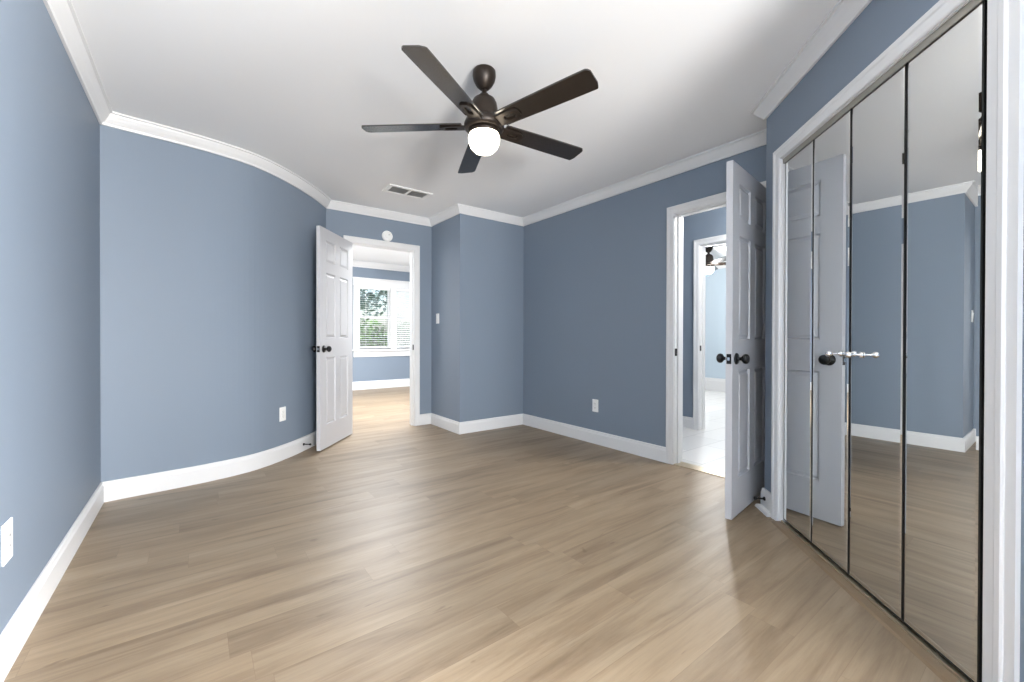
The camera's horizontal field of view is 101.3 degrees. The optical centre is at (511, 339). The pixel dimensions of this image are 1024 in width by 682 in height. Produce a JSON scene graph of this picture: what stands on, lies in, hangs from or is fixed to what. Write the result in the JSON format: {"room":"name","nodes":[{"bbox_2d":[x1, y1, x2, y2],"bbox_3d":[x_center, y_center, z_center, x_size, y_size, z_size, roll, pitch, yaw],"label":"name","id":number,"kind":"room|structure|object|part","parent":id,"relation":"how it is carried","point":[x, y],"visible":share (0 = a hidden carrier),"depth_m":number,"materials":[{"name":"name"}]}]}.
{"room":"empty bedroom","nodes":[
{"label":"empty bedroom","id":0,"kind":"room"},
{"bbox_2d":[0,0,100,633],"bbox_3d":[-0.375,-0.208,-0.402,0.120,2.490,7.650,0,0,-37],"label":"wall","id":1,"kind":"structure","parent":0,"point":[50,392],"depth_m":1.65,"materials":[{"name":"blue paint"}]},
{"bbox_2d":[1,517,12,566],"bbox_3d":[-1.586,0.635,1.321,0.009,0.128,0.080,0,0,-37],"label":"wall outlet","id":2,"kind":"object","parent":1,"relation":"attached to","point":[7,527],"visible":1,"depth_m":1.31,"materials":[{"name":"white plastic"}]},
{"bbox_2d":[0,482,103,681],"bbox_3d":[-0.328,0.974,-0.348,0.016,0.126,7.427,0,0,-37],"label":"baseboard","id":3,"kind":"structure","parent":1,"relation":"attached to","point":[21,624],"depth_m":1.58,"materials":[{"name":"white paint"}]},
{"bbox_2d":[43,0,112,123],"bbox_3d":[-0.304,-1.354,-0.345,0.066,0.078,7.427,0,0,-37],"label":"crown molding","id":4,"kind":"structure","parent":1,"relation":"attached to","point":[63,15],"depth_m":2.00,"materials":[{"name":"white paint"}]},
{"bbox_2d":[100,124,325,481],"bbox_3d":[-2.174,-0.232,3.413,0.434,2.490,1.875,0,0,22],"label":"wall","id":5,"kind":"structure","parent":0,"point":[208,260],"depth_m":2.96,"materials":[{"name":"blue paint"}]},
{"bbox_2d":[102,431,315,501],"bbox_3d":[-2.095,0.950,3.410,0.306,0.126,1.819,0,0,21],"label":"baseboard","id":6,"kind":"structure","parent":5,"relation":"attached to","point":[117,489],"depth_m":2.96,"materials":[{"name":"white paint"}]},
{"bbox_2d":[101,111,330,207],"bbox_3d":[-2.068,-1.378,3.385,0.356,0.078,1.827,0,0,21],"label":"crown molding","id":7,"kind":"structure","parent":5,"relation":"attached to","point":[116,120],"depth_m":2.98,"materials":[{"name":"white paint"}]},
{"bbox_2d":[279,406,285,421],"bbox_3d":[-1.929,0.628,3.531,0.009,0.117,0.072,0,0,10],"label":"wall outlet","id":8,"kind":"object","parent":5,"relation":"attached to","point":[282,411],"visible":1,"depth_m":3.52,"materials":[{"name":"white plastic"}]},
{"bbox_2d":[326,208,431,413],"bbox_3d":[-1.450,-0.238,4.727,1.367,2.490,0.120,0,0,-37],"label":"wall","id":9,"kind":"structure","parent":0,"point":[341,223],"depth_m":4.93,"materials":[{"name":"blue paint"}]},
{"bbox_2d":[327,200,430,226],"bbox_3d":[-1.414,-1.383,4.630,1.182,0.078,0.066,0,0,-37],"label":"crown molding","id":10,"kind":"structure","parent":9,"relation":"attached to","point":[334,205],"depth_m":4.59,"materials":[{"name":"white paint"}]},
{"bbox_2d":[343,235,419,425],"bbox_3d":[-1.468,-0.043,4.715,0.857,2.101,0.160,0,0,-37],"label":"door frame","id":11,"kind":"structure","parent":9,"relation":"attached to","point":[414,250],"depth_m":4.89,"materials":[{"name":"white paint"}]},
{"bbox_2d":[312,226,352,450],"bbox_3d":[-1.719,-0.010,4.099,0.173,2.016,0.709,0,0,2],"label":"door","id":12,"kind":"structure","parent":11,"relation":"attached to","point":[333,349],"depth_m":4.02,"materials":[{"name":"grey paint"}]},
{"bbox_3d":[-1.678,0.087,3.814,0.069,0.066,0.066,0,0,2],"label":"knob","id":13,"kind":"part","parent":12,"relation":"part of","materials":[{"name":"black metal"}]},
{"bbox_2d":[382,231,392,240],"bbox_3d":[-1.385,-1.152,4.672,0.120,0.120,0.036,0,0,-37],"label":"smoke detector","id":14,"kind":"object","parent":9,"relation":"attached to","point":[386,235],"visible":1,"depth_m":4.66,"materials":[{"name":"white plastic"}]},
{"bbox_2d":[420,413,430,424],"bbox_3d":[-1.023,0.944,4.971,0.157,0.126,0.016,0,0,-37],"label":"baseboard","id":15,"kind":"structure","parent":9,"relation":"attached to","point":[425,419],"depth_m":4.96,"materials":[{"name":"white paint"}]},
{"bbox_2d":[353,267,409,381],"bbox_3d":[-3.010,-0.265,8.255,3.900,2.500,0.120,0,0,-37],"label":"wall","id":16,"kind":"structure","parent":0,"point":[385,367],"depth_m":8.46,"materials":[{"name":"blue paint"}]},
{"bbox_2d":[353,277,409,356],"bbox_3d":[-2.452,-0.433,8.636,1.640,1.555,0.180,0,0,-37],"label":"window","id":17,"kind":"structure","parent":16,"relation":"in","point":[393,285],"depth_m":8.47,"materials":[{"name":"white paint"}]},
{"bbox_2d":[359,286,389,347],"bbox_3d":[-2.752,-0.441,8.410,0.618,1.217,0.052,0,0,-37],"label":"window blind","id":18,"kind":"object","parent":17,"relation":"attached to","point":[360,287],"visible":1,"depth_m":8.39,"materials":[{"name":"white plastic"}]},
{"bbox_3d":[-2.753,0.157,8.414,0.618,0.020,0.050,0,0,-37],"label":"rail","id":19,"kind":"part","parent":18,"relation":"part of","materials":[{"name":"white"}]},
{"bbox_3d":[-2.782,-0.428,8.450,0.630,1.245,0.040,0,0,-37],"label":"sash","id":20,"kind":"part","parent":17,"relation":"part of","materials":[{"name":"white paint"}]},
{"bbox_2d":[397,289,409,346],"bbox_3d":[-2.152,-0.443,8.860,0.618,1.217,0.052,0,0,-37],"label":"window blind","id":21,"kind":"object","parent":17,"relation":"attached to","point":[401,320],"visible":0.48,"depth_m":8.77,"materials":[{"name":"white plastic"}]},
{"bbox_3d":[-2.182,-0.429,8.901,0.630,1.245,0.040,0,0,-37],"label":"sash","id":22,"kind":"part","parent":17,"relation":"part of","materials":[{"name":"white paint"}]},
{"bbox_2d":[353,379,409,389],"bbox_3d":[-1.910,0.915,6.794,3.900,0.161,3.550,0,0,-37],"label":"baseboard","id":23,"kind":"structure","parent":16,"relation":"attached to","point":[362,385],"depth_m":8.44,"materials":[{"name":"white paint"}]},
{"bbox_2d":[353,260,409,271],"bbox_3d":[-1.906,-1.452,6.781,3.900,0.105,3.550,0,0,-37],"label":"crown molding","id":24,"kind":"structure","parent":16,"relation":"attached to","point":[362,264],"depth_m":8.40,"materials":[{"name":"white paint"}]},
{"bbox_2d":[353,245,409,265],"bbox_3d":[-1.900,-1.554,6.773,4.140,0.100,3.810,0,0,-37],"label":"ceiling","id":25,"kind":"structure","parent":0,"point":[365,254],"depth_m":7.64,"materials":[{"name":"white paint"}]},
{"bbox_2d":[431,214,459,421],"bbox_3d":[-0.748,-0.237,4.831,0.120,2.490,0.798,0,0,-37],"label":"wall","id":26,"kind":"structure","parent":0,"point":[445,287],"depth_m":4.73,"materials":[{"name":"blue paint"}]},
{"bbox_2d":[436,313,438,323],"bbox_3d":[-0.868,-0.242,4.880,0.012,0.117,0.072,0,0,-37],"label":"light switch","id":27,"kind":"object","parent":26,"relation":"attached to","point":[437,315],"visible":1,"depth_m":4.87,"materials":[{"name":"white plastic"}]},
{"bbox_2d":[429,203,459,226],"bbox_3d":[-0.764,-1.382,4.694,0.066,0.078,0.744,0,0,-37],"label":"crown molding","id":28,"kind":"structure","parent":26,"relation":"attached to","point":[452,211],"depth_m":4.66,"materials":[{"name":"white paint"}]},
{"bbox_2d":[431,413,458,433],"bbox_3d":[-0.763,0.946,4.742,0.016,0.126,0.694,0,0,-37],"label":"baseboard","id":29,"kind":"structure","parent":26,"relation":"attached to","point":[442,422],"depth_m":4.71,"materials":[{"name":"white paint"}]},
{"bbox_2d":[71,0,838,261],"bbox_3d":[2.221,-1.458,3.283,8.900,0.100,10.600,0,0,-37],"label":"ceiling","id":30,"kind":"structure","parent":0,"point":[292,84],"depth_m":2.27,"materials":[{"name":"white paint"}]},
{"bbox_2d":[382,184,432,199],"bbox_3d":[-1.001,-1.413,4.031,0.430,0.010,0.210,0,0,-37],"label":"ceiling vent","id":31,"kind":"object","parent":30,"relation":"in","point":[395,189],"visible":1,"depth_m":4.02,"materials":[{"name":"white plastic"}]},
{"bbox_3d":[-1.076,-1.414,3.975,0.163,0.008,0.146,0,0,-37],"label":"louvre panel","id":32,"kind":"part","parent":31,"relation":"part of","materials":[{"name":"grey metal"}]},
{"bbox_3d":[-0.927,-1.414,4.088,0.163,0.008,0.146,0,0,-37],"label":"louvre panel","id":33,"kind":"part","parent":31,"relation":"part of","materials":[{"name":"grey metal"}]},
{"bbox_2d":[362,45,597,172],"bbox_3d":[-0.107,-1.189,2.209,1.218,0.436,1.247,0,0,-37],"label":"ceiling fan","id":34,"kind":"object","parent":30,"relation":"hanging from","point":[484,123],"visible":1,"depth_m":2.12,"materials":[{"name":"brown metal"}]},
{"bbox_3d":[-0.527,-1.121,2.223,0.533,0.032,0.116,0,0,3],"label":"blade","id":35,"kind":"part","parent":34,"relation":"part of","materials":[{"name":"brown wood"}]},
{"bbox_3d":[-0.285,-1.119,1.845,0.116,0.032,0.533,0,0,21],"label":"blade","id":36,"kind":"part","parent":34,"relation":"part of","materials":[{"name":"brown wood"}]},
{"bbox_3d":[-0.242,-1.122,2.569,0.116,0.032,0.533,0,0,-15],"label":"blade","id":37,"kind":"part","parent":34,"relation":"part of","materials":[{"name":"brown wood"}]},
{"bbox_3d":[-0.146,-1.023,2.200,0.164,0.104,0.164,0,0,-37],"label":"light globe","id":38,"kind":"part","parent":34,"relation":"part of","materials":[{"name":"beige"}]},
{"bbox_3d":[0.175,-1.121,2.405,0.533,0.032,0.116,0,0,-33],"label":"blade","id":39,"kind":"part","parent":34,"relation":"part of","materials":[{"name":"brown wood"}]},
{"bbox_3d":[0.149,-1.118,1.958,0.533,0.032,0.116,0,0,39],"label":"blade","id":40,"kind":"part","parent":34,"relation":"part of","materials":[{"name":"brown wood"}]},
{"bbox_2d":[706,246,725,273],"bbox_3d":[2.971,-1.210,6.445,1.251,0.426,1.205,0,0,-37],"label":"ceiling fan","id":41,"kind":"object","parent":30,"relation":"hanging from","point":[711,264],"visible":0.63,"depth_m":6.34,"materials":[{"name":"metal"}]},
{"bbox_3d":[3.001,-1.049,6.410,0.164,0.104,0.164,0,0,-37],"label":"light globe","id":42,"kind":"part","parent":41,"relation":"part of","materials":[{"name":"white glass"}]},
{"bbox_3d":[3.020,-1.145,6.029,0.116,0.032,0.533,0,0,-3],"label":"blade","id":43,"kind":"part","parent":41,"relation":"part of","materials":[{"name":"white wood"}]},
{"bbox_2d":[4,386,942,681],"bbox_3d":[1.646,1.067,4.057,8.900,0.100,12.500,0,0,-37],"label":"floor","id":44,"kind":"structure","parent":0,"point":[394,550],"depth_m":1.80,"materials":[{"name":"brown wood"}]},
{"bbox_2d":[674,461,724,477],"bbox_3d":[1.574,1.019,3.165,0.115,0.006,0.710,0,0,-37],"label":"threshold","id":45,"kind":"object","parent":44,"relation":"on","point":[681,464],"visible":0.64,"depth_m":3.27,"materials":[{"name":"white metal"}]},
{"bbox_2d":[771,521,961,681],"bbox_3d":[1.396,1.025,1.771,0.048,0.007,1.184,0,0,8],"label":"floor strip","id":46,"kind":"object","parent":44,"relation":"on","point":[922,654],"visible":1,"depth_m":1.57,"materials":[{"name":"brown wood"}]},
{"bbox_2d":[781,520,971,681],"bbox_3d":[1.450,1.022,1.764,0.058,0.014,1.176,0,0,8],"label":"floor track","id":47,"kind":"object","parent":44,"relation":"on","point":[908,630],"visible":0.56,"depth_m":1.56,"materials":[{"name":"brown metal"}]},
{"bbox_2d":[784,142,811,537],"bbox_3d":[1.494,0.007,2.198,0.176,1.964,0.176,0,0,-37],"label":"mirror","id":48,"kind":"object","parent":47,"relation":"attached to","point":[798,169],"depth_m":2.18,"materials":[{"name":"white mirror"}]},
{"bbox_2d":[784,108,851,574],"bbox_3d":[1.458,0.008,2.062,0.093,1.990,0.554,0,0,8],"label":"mirrored closet door","id":49,"kind":"structure","parent":47,"relation":"on","point":[817,177],"depth_m":2.00,"materials":[{"name":"black"}]},
{"bbox_3d":[1.510,0.008,2.196,0.028,1.990,0.275,0,0,8],"label":"door panel","id":50,"kind":"part","parent":49,"relation":"part of","materials":[{"name":"silver"}]},
{"bbox_3d":[1.471,0.009,1.920,0.028,1.990,0.277,0,0,8],"label":"door panel","id":51,"kind":"part","parent":49,"relation":"part of","materials":[{"name":"silver"}]},
{"bbox_3d":[1.411,0.062,1.844,0.061,0.027,0.027,0,0,8],"label":"knob","id":52,"kind":"part","parent":49,"relation":"part of","materials":[{"name":"silver metal"}]},
{"bbox_2d":[813,112,848,569],"bbox_3d":[1.455,0.009,1.923,0.178,1.964,0.177,0,0,-37],"label":"mirror","id":53,"kind":"object","parent":47,"relation":"attached to","point":[831,147],"depth_m":1.91,"materials":[{"name":"white mirror"}]},
{"bbox_2d":[850,68,902,614],"bbox_3d":[1.414,0.010,1.637,0.189,1.964,0.189,0,0,-37],"label":"mirror","id":54,"kind":"object","parent":47,"relation":"attached to","point":[876,306],"depth_m":1.62,"materials":[{"name":"white mirror"}]},
{"bbox_2d":[844,0,986,681],"bbox_3d":[1.377,0.011,1.499,0.093,1.990,0.578,0,0,8],"label":"mirrored closet door","id":55,"kind":"structure","parent":47,"relation":"on","point":[916,354],"depth_m":1.41,"materials":[{"name":"black"}]},
{"bbox_3d":[1.392,0.063,1.714,0.061,0.027,0.027,0,0,8],"label":"knob","id":56,"kind":"part","parent":55,"relation":"part of","materials":[{"name":"silver metal"}]},
{"bbox_3d":[1.430,0.010,1.635,0.028,1.990,0.293,0,0,8],"label":"door panel","id":57,"kind":"part","parent":55,"relation":"part of","materials":[{"name":"silver metal"}]},
{"bbox_2d":[905,6,978,678],"bbox_3d":[1.373,0.012,1.350,0.181,1.964,0.181,0,0,-37],"label":"mirror","id":58,"kind":"object","parent":55,"relation":"attached to","point":[942,80],"depth_m":1.33,"materials":[{"name":"white mirror"}]},
{"bbox_3d":[1.389,0.012,1.348,0.028,1.990,0.282,0,0,8],"label":"door panel","id":59,"kind":"part","parent":55,"relation":"part of","materials":[{"name":"silver metal"}]},
{"bbox_2d":[460,214,523,421],"bbox_3d":[-0.199,-0.236,4.819,0.984,2.490,0.120,0,0,-37],"label":"wall","id":60,"kind":"structure","parent":0,"point":[491,251],"depth_m":4.71,"materials":[{"name":"blue paint"}]},
{"bbox_2d":[458,204,522,225],"bbox_3d":[-0.215,-1.381,4.683,0.930,0.078,0.066,0,0,-37],"label":"crown molding","id":61,"kind":"structure","parent":60,"relation":"attached to","point":[463,209],"depth_m":4.66,"materials":[{"name":"white paint"}]},
{"bbox_2d":[459,414,522,433],"bbox_3d":[-0.214,0.947,4.730,0.880,0.126,0.016,0,0,-37],"label":"baseboard","id":62,"kind":"structure","parent":60,"relation":"attached to","point":[511,420],"depth_m":4.70,"materials":[{"name":"white paint"}]},
{"bbox_2d":[523,145,765,446],"bbox_3d":[1.185,-0.227,3.695,0.120,2.490,3.579,0,0,-37],"label":"wall","id":63,"kind":"structure","parent":0,"point":[594,274],"depth_m":3.97,"materials":[{"name":"blue paint"}]},
{"bbox_2d":[523,414,665,462],"bbox_3d":[0.701,0.951,4.231,0.016,0.126,1.913,0,0,-37],"label":"baseboard","id":64,"kind":"structure","parent":63,"relation":"attached to","point":[647,450],"depth_m":4.02,"materials":[{"name":"white paint"}]},
{"bbox_2d":[592,399,597,411],"bbox_3d":[0.811,0.645,4.089,0.009,0.122,0.075,0,0,-37],"label":"wall outlet","id":65,"kind":"object","parent":63,"relation":"attached to","point":[594,401],"visible":1,"depth_m":4.09,"materials":[{"name":"white plastic"}]},
{"bbox_2d":[523,129,765,225],"bbox_3d":[1.062,-1.373,3.701,0.066,0.078,3.169,0,0,-37],"label":"crown molding","id":66,"kind":"structure","parent":63,"relation":"attached to","point":[758,139],"depth_m":3.47,"materials":[{"name":"white paint"}]},
{"bbox_2d":[666,181,765,464],"bbox_3d":[1.584,-0.029,3.165,0.160,2.101,0.842,0,0,-37],"label":"door frame","id":67,"kind":"structure","parent":63,"relation":"attached to","point":[675,214],"depth_m":3.43,"materials":[{"name":"white paint"}]},
{"bbox_3d":[1.640,-0.029,3.207,0.020,2.101,0.842,0,0,-37],"label":"casing","id":68,"kind":"part","parent":67,"relation":"part of","materials":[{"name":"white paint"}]},
{"bbox_2d":[716,160,765,519],"bbox_3d":[1.475,0.004,2.609,0.727,2.016,0.173,0,0,-44],"label":"door","id":69,"kind":"structure","parent":67,"relation":"attached to","point":[745,195],"depth_m":2.50,"materials":[{"name":"grey paint"}]},
{"bbox_3d":[1.229,0.110,2.443,0.066,0.066,0.069,0,0,-44],"label":"knob","id":70,"kind":"part","parent":69,"relation":"part of","materials":[{"name":"black metal"}]},
{"bbox_3d":[1.221,0.110,2.362,0.002,0.056,0.025,0,0,-44],"label":"latch plate","id":71,"kind":"part","parent":69,"relation":"part of","materials":[{"name":"metal"}]},
{"bbox_3d":[1.302,0.110,2.368,0.066,0.066,0.069,0,0,-44],"label":"knob","id":72,"kind":"part","parent":69,"relation":"part of","materials":[{"name":"black metal"}]},
{"bbox_2d":[683,207,725,417],"bbox_3d":[2.236,-0.200,4.616,0.120,2.430,4.100,0,0,-37],"label":"wall","id":73,"kind":"structure","parent":0,"point":[711,223],"depth_m":4.79,"materials":[{"name":"blue paint"}]},
{"bbox_2d":[683,416,692,428],"bbox_3d":[1.819,0.949,5.062,0.016,0.126,0.779,0,0,-37],"label":"baseboard","id":74,"kind":"structure","parent":73,"relation":"attached to","point":[687,421],"depth_m":4.79,"materials":[{"name":"white paint"}]},
{"bbox_2d":[693,234,725,429],"bbox_3d":[2.378,-0.049,4.427,0.160,2.131,0.897,0,0,-37],"label":"door frame","id":75,"kind":"structure","parent":73,"relation":"attached to","point":[699,289],"depth_m":4.72,"materials":[{"name":"white paint"}]},
{"bbox_2d":[705,268,725,378],"bbox_3d":[4.374,-0.212,7.597,0.120,2.430,6.300,0,0,-37],"label":"wall","id":76,"kind":"structure","parent":0,"point":[715,298],"depth_m":8.10,"materials":[{"name":"blue paint"}]},
{"bbox_2d":[705,377,725,391],"bbox_3d":[4.348,0.878,7.522,0.016,0.252,6.000,0,0,-37],"label":"baseboard","id":77,"kind":"structure","parent":76,"relation":"attached to","point":[711,384],"depth_m":8.08,"materials":[{"name":"white paint"}]},
{"bbox_2d":[765,0,1023,681],"bbox_3d":[1.468,-0.216,1.671,0.120,2.490,1.725,0,0,8],"label":"wall","id":78,"kind":"structure","parent":0,"point":[881,23],"depth_m":1.85,"materials":[{"name":"blue paint"}]},
{"bbox_2d":[755,488,770,516],"bbox_3d":[1.503,0.962,2.501,0.040,0.126,0.163,0,0,8],"label":"baseboard","id":79,"kind":"structure","parent":78,"relation":"attached to","point":[764,507],"depth_m":2.48,"materials":[{"name":"white paint"}]},
{"bbox_3d":[1.495,1.013,2.502,0.024,0.024,0.163,0,0,8],"label":"shoe moulding","id":80,"kind":"part","parent":79,"relation":"part of","materials":[{"name":"white paint"}]},
{"bbox_2d":[750,0,871,119],"bbox_3d":[1.378,-1.362,1.677,0.066,0.078,1.857,0,0,8],"label":"crown molding","id":81,"kind":"structure","parent":78,"relation":"attached to","point":[843,14],"depth_m":1.99,"materials":[{"name":"white paint"}]},
{"bbox_2d":[783,0,982,163],"bbox_3d":[1.455,-0.988,1.753,0.057,0.026,1.176,0,0,8],"label":"track","id":82,"kind":"object","parent":78,"relation":"attached to","point":[972,4],"visible":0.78,"depth_m":1.52,"materials":[{"name":"grey metal"}]},
{"bbox_2d":[771,0,1023,681],"bbox_3d":[1.467,-0.019,1.742,0.140,2.096,1.336,0,0,8],"label":"door frame","id":83,"kind":"structure","parent":78,"relation":"attached to","point":[1005,18],"depth_m":1.13,"materials":[{"name":"white paint"}]},
{"label":"outside","id":84,"kind":"structure","parent":0,"visible":0},
{"bbox_3d":[-8.978,1.468,18.623,24.000,0.100,23.450,0,0,-37],"label":"ground","id":85,"kind":"structure","parent":84,"visible":0},
{"bbox_2d":[360,289,386,321],"bbox_3d":[-4.817,-0.749,12.884,2.723,4.413,2.638,0,0,-37],"label":"tree","id":86,"kind":"object","parent":85,"relation":"on","point":[368,303],"visible":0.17,"depth_m":12.81,"materials":[{"name":"green plant"}]},
{"bbox_2d":[360,318,386,346],"bbox_3d":[-3.591,0.456,10.303,1.610,2.035,1.556,0,0,-37],"label":"tree","id":87,"kind":"object","parent":85,"relation":"on","point":[370,343],"visible":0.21,"depth_m":10.26,"materials":[{"name":"green plant"}]},
{"bbox_2d":[381,322,409,345],"bbox_3d":[-2.930,0.463,12.076,1.627,2.005,1.624,0,0,-37],"label":"tree","id":88,"kind":"object","parent":85,"relation":"on","point":[405,322],"visible":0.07,"depth_m":11.86,"materials":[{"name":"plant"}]}
]}

